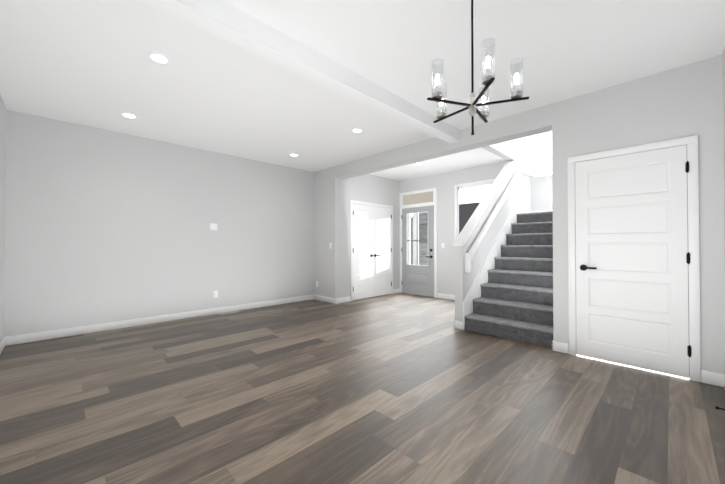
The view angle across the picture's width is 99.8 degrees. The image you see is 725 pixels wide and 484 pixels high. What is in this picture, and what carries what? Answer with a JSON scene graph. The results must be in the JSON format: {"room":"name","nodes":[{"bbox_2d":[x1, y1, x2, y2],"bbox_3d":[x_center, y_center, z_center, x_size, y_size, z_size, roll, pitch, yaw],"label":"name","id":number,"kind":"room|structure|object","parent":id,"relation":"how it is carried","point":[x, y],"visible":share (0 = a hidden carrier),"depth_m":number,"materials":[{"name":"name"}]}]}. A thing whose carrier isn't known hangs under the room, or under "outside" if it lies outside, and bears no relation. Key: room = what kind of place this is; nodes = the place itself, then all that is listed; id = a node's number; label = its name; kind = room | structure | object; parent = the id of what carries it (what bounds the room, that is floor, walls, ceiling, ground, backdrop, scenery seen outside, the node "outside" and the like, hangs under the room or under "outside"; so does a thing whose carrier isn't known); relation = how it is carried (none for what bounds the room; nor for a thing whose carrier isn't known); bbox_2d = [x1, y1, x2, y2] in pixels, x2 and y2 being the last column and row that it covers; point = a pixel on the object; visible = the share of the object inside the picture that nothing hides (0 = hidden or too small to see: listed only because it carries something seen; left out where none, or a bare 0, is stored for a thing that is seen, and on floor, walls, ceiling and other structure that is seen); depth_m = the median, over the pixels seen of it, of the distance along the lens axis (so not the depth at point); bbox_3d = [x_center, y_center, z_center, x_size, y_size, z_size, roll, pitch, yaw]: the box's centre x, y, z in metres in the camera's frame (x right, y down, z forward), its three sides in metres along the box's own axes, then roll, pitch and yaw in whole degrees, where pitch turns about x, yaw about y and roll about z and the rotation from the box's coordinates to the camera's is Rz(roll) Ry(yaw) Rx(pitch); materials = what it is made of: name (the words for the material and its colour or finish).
{"room":"empty living room","nodes":[
{"label":"empty living room","id":0,"kind":"room"},
{"bbox_2d":[0,95,5,341],"bbox_3d":[-2.177,-0.192,1.448,0.140,2.740,6.010,1,-1,-45],"label":"wall","id":1,"kind":"structure","parent":0,"point":[2,176],"depth_m":3.38,"materials":[{"name":"grey paint"}]},
{"bbox_2d":[0,337,4,353],"bbox_3d":[-2.122,1.126,1.488,0.014,0.105,5.730,1,-1,-45],"label":"baseboard","id":2,"kind":"structure","parent":1,"relation":"attached to","point":[2,344],"depth_m":3.35,"materials":[{"name":"white wood"}]},
{"bbox_2d":[4,110,313,336],"bbox_3d":[-2.696,-0.155,5.060,4.480,2.740,0.140,1,-1,-45],"label":"wall","id":3,"kind":"structure","parent":0,"point":[104,226],"depth_m":4.40,"materials":[{"name":"grey paint"}]},
{"bbox_2d":[5,294,312,345],"bbox_3d":[-2.592,1.163,5.041,4.340,0.105,0.014,1,-1,-45],"label":"baseboard","id":4,"kind":"structure","parent":3,"relation":"attached to","point":[37,336],"depth_m":4.38,"materials":[{"name":"white wood"}]},
{"bbox_2d":[210,223,216,229],"bbox_3d":[-2.508,-0.254,5.142,0.116,0.115,0.007,1,-1,-45],"label":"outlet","id":5,"kind":"object","parent":3,"relation":"attached to","point":[213,226],"visible":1,"depth_m":5.14,"materials":[{"name":"white plastic"}]},
{"bbox_2d":[0,293,724,483],"bbox_3d":[0.487,1.255,4.064,9.350,0.100,7.730,1,-1,-45],"label":"floor","id":6,"kind":"structure","parent":0,"point":[400,388],"depth_m":2.19,"materials":[{"name":"brown wood"}]},
{"bbox_2d":[219,311,239,314],"bbox_3d":[-2.281,1.214,5.238,0.320,0.005,0.110,1,-1,-45],"label":"floor vent","id":7,"kind":"object","parent":6,"relation":"in","point":[228,312],"visible":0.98,"depth_m":5.25,"materials":[{"name":"beige"}]},
{"bbox_2d":[314,166,399,298],"bbox_3d":[-0.063,-0.133,7.148,2.200,2.740,0.870,1,-1,-45],"label":"wall block","id":8,"kind":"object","parent":6,"relation":"on","point":[333,196],"visible":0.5,"depth_m":6.33,"materials":[{"name":"grey paint"}]},
{"bbox_2d":[313,294,335,303],"bbox_3d":[-0.796,1.176,6.301,0.014,0.105,0.744,1,-1,-45],"label":"baseboard","id":9,"kind":"structure","parent":8,"relation":"attached to","point":[325,299],"depth_m":6.28,"materials":[{"name":"white wood"}]},
{"bbox_2d":[336,296,350,303],"bbox_3d":[-0.398,1.175,6.182,0.412,0.105,0.014,1,-1,-45],"label":"baseboard","id":10,"kind":"structure","parent":8,"relation":"attached to","point":[343,299],"depth_m":6.18,"materials":[{"name":"white wood"}]},
{"bbox_2d":[350,200,392,300],"bbox_3d":[0.256,0.181,6.800,1.370,2.104,0.067,1,-1,-45],"label":"closet door","id":11,"kind":"structure","parent":8,"relation":"attached to","point":[371,250],"depth_m":6.76,"materials":[{"name":"white wood"}]},
{"bbox_2d":[463,203,552,347],"bbox_3d":[2.816,0.240,4.851,2.943,1.946,1.097,1,-1,-45],"label":"stairs","id":12,"kind":"structure","parent":6,"relation":"on","point":[509,295],"depth_m":4.36,"materials":[{"name":"grey carpet"}]},
{"bbox_2d":[0,0,724,171],"bbox_3d":[-0.633,-1.671,2.988,4.480,0.250,6.010,1,-1,-45],"label":"ceiling","id":13,"kind":"structure","parent":0,"point":[90,63],"depth_m":2.62,"materials":[{"name":"white paint"}]},
{"bbox_2d":[121,113,136,118],"bbox_3d":[-2.838,-1.536,3.711,0.156,0.006,0.156,1,-1,-45],"label":"recessed light","id":14,"kind":"object","parent":13,"relation":"in","point":[129,115],"visible":1,"depth_m":3.70,"materials":[{"name":"white plastic"}]},
{"bbox_2d":[148,52,169,63],"bbox_3d":[-1.714,-1.548,2.573,0.156,0.006,0.156,1,-1,-45],"label":"recessed light","id":15,"kind":"object","parent":13,"relation":"in","point":[158,58],"visible":1,"depth_m":2.57,"materials":[{"name":"white plastic"}]},
{"bbox_2d":[139,0,459,142],"bbox_3d":[-0.260,-1.474,2.708,4.340,0.150,0.150,1,-1,-45],"label":"ceiling beam","id":16,"kind":"structure","parent":13,"relation":"attached to","point":[229,23],"depth_m":2.37,"materials":[{"name":"white paint"}]},
{"bbox_2d":[352,128,362,132],"bbox_3d":[-0.070,-1.531,4.196,0.156,0.006,0.156,1,-1,-45],"label":"recessed light","id":17,"kind":"object","parent":13,"relation":"in","point":[357,130],"visible":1,"depth_m":4.19,"materials":[{"name":"white plastic"}]},
{"bbox_2d":[427,0,528,134],"bbox_3d":[0.663,-1.100,1.855,0.570,0.914,0.573,1,-1,-45],"label":"chandelier","id":18,"kind":"object","parent":13,"relation":"hanging from","point":[487,80],"visible":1,"depth_m":1.77,"materials":[{"name":"black metal"}]},
{"bbox_2d":[413,213,418,264],"bbox_3d":[1.534,-0.246,8.762,0.120,3.000,0.120,1,-1,-45],"label":"porch post","id":19,"kind":"object","parent":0,"point":[415,236],"depth_m":8.72,"materials":[{"name":"white wood"}]},
{"bbox_2d":[369,148,505,180],"bbox_3d":[1.208,-1.640,6.019,2.000,0.250,2.545,1,-1,-45],"label":"ceiling","id":20,"kind":"structure","parent":0,"point":[476,157],"depth_m":6.04,"materials":[{"name":"white paint"}]},
{"bbox_2d":[400,161,507,296],"bbox_3d":[1.870,-0.138,6.657,0.140,2.740,2.545,1,-1,-45],"label":"wall","id":21,"kind":"structure","parent":0,"point":[444,183],"depth_m":6.61,"materials":[{"name":"grey paint"}]},
{"bbox_2d":[393,288,399,293],"bbox_3d":[0.828,1.187,7.393,0.288,0.105,0.014,1,-1,-45],"label":"baseboard","id":22,"kind":"structure","parent":21,"relation":"attached to","point":[396,291],"depth_m":7.38,"materials":[{"name":"white wood"}]},
{"bbox_2d":[400,188,436,297],"bbox_3d":[1.266,0.015,7.117,0.070,2.443,1.036,1,-1,-45],"label":"entry door","id":23,"kind":"structure","parent":21,"relation":"in","point":[417,279],"depth_m":7.09,"materials":[{"name":"grey wood"}]},
{"bbox_2d":[437,293,454,299],"bbox_3d":[2.183,1.175,6.217,0.014,0.105,1.498,1,-1,-45],"label":"baseboard","id":24,"kind":"structure","parent":21,"relation":"attached to","point":[445,296],"depth_m":6.59,"materials":[{"name":"white wood"}]},
{"bbox_2d":[454,178,495,258],"bbox_3d":[2.259,-0.426,6.141,0.034,1.581,0.906,1,-1,-45],"label":"window","id":25,"kind":"structure","parent":21,"relation":"in","point":[468,197],"depth_m":6.28,"materials":[{"name":"white"}]},
{"bbox_2d":[455,136,530,321],"bbox_3d":[2.388,-1.482,5.306,2.940,5.400,0.125,1,-1,-45],"label":"wall","id":26,"kind":"structure","parent":0,"point":[519,194],"depth_m":5.05,"materials":[{"name":"grey paint"}]},
{"bbox_2d":[454,320,463,329],"bbox_3d":[1.337,1.154,4.241,0.014,0.105,0.153,1,-1,-45],"label":"baseboard","id":27,"kind":"structure","parent":26,"relation":"attached to","point":[458,325],"depth_m":4.23,"materials":[{"name":"white wood"}]},
{"bbox_2d":[453,160,515,245],"bbox_3d":[2.065,-0.731,4.979,2.072,1.588,0.153,1,-1,-45],"label":"trim","id":28,"kind":"structure","parent":26,"relation":"attached to","point":[469,226],"depth_m":4.79,"materials":[{"name":"white wood"}]},
{"bbox_2d":[465,168,534,272],"bbox_3d":[2.472,-0.476,5.204,2.859,1.815,0.060,1,-1,-45],"label":"stair handrail","id":29,"kind":"object","parent":26,"relation":"attached to","point":[475,246],"depth_m":4.68,"materials":[{"name":"white wood"}]},
{"bbox_2d":[335,55,724,379],"bbox_3d":[1.288,-0.162,4.357,0.200,2.740,5.000,1,-1,-45],"label":"wall","id":30,"kind":"structure","parent":0,"point":[681,101],"depth_m":2.91,"materials":[{"name":"grey paint"}]},
{"bbox_2d":[552,341,568,353],"bbox_3d":[2.150,1.145,3.319,0.014,0.105,0.157,1,-1,-45],"label":"baseboard","id":31,"kind":"structure","parent":30,"relation":"attached to","point":[560,347],"depth_m":3.31,"materials":[{"name":"white wood"}]},
{"bbox_2d":[567,135,700,381],"bbox_3d":[2.519,0.141,2.917,0.067,2.104,0.945,1,-1,-45],"label":"door","id":32,"kind":"structure","parent":30,"relation":"in","point":[633,264],"depth_m":2.88,"materials":[{"name":"white wood"}]},
{"bbox_2d":[701,370,723,386],"bbox_3d":[2.921,1.137,2.539,0.014,0.105,0.138,1,-1,-45],"label":"baseboard","id":33,"kind":"structure","parent":30,"relation":"attached to","point":[712,378],"depth_m":2.54,"materials":[{"name":"white wood"}]},
{"bbox_2d":[531,131,552,210],"bbox_3d":[3.870,-1.475,5.997,0.140,5.400,1.225,1,-1,-45],"label":"wall","id":34,"kind":"structure","parent":0,"point":[541,187],"depth_m":6.16,"materials":[{"name":"grey paint"}]},
{"bbox_2d":[535,171,551,179],"bbox_3d":[3.815,-1.306,5.859,0.080,0.141,0.908,1,-1,-45],"label":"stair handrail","id":35,"kind":"object","parent":34,"relation":"attached to","point":[546,174],"depth_m":6.05,"materials":[{"name":"white wood"}]},
{"bbox_2d":[722,46,724,237],"bbox_3d":[1.529,-0.197,0.983,4.480,2.740,0.140,1,-1,-45],"label":"wall","id":36,"kind":"structure","parent":0,"point":[723,64],"depth_m":2.48,"materials":[{"name":"grey paint"}]},
{"label":"outside","id":37,"kind":"structure","parent":0,"visible":0},
{"bbox_2d":[410,212,427,264],"bbox_3d":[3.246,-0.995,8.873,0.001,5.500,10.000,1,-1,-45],"label":"window","id":38,"kind":"structure","parent":37,"point":[421,235],"depth_m":10.14,"materials":[{"name":"clear glass"}]}
]}

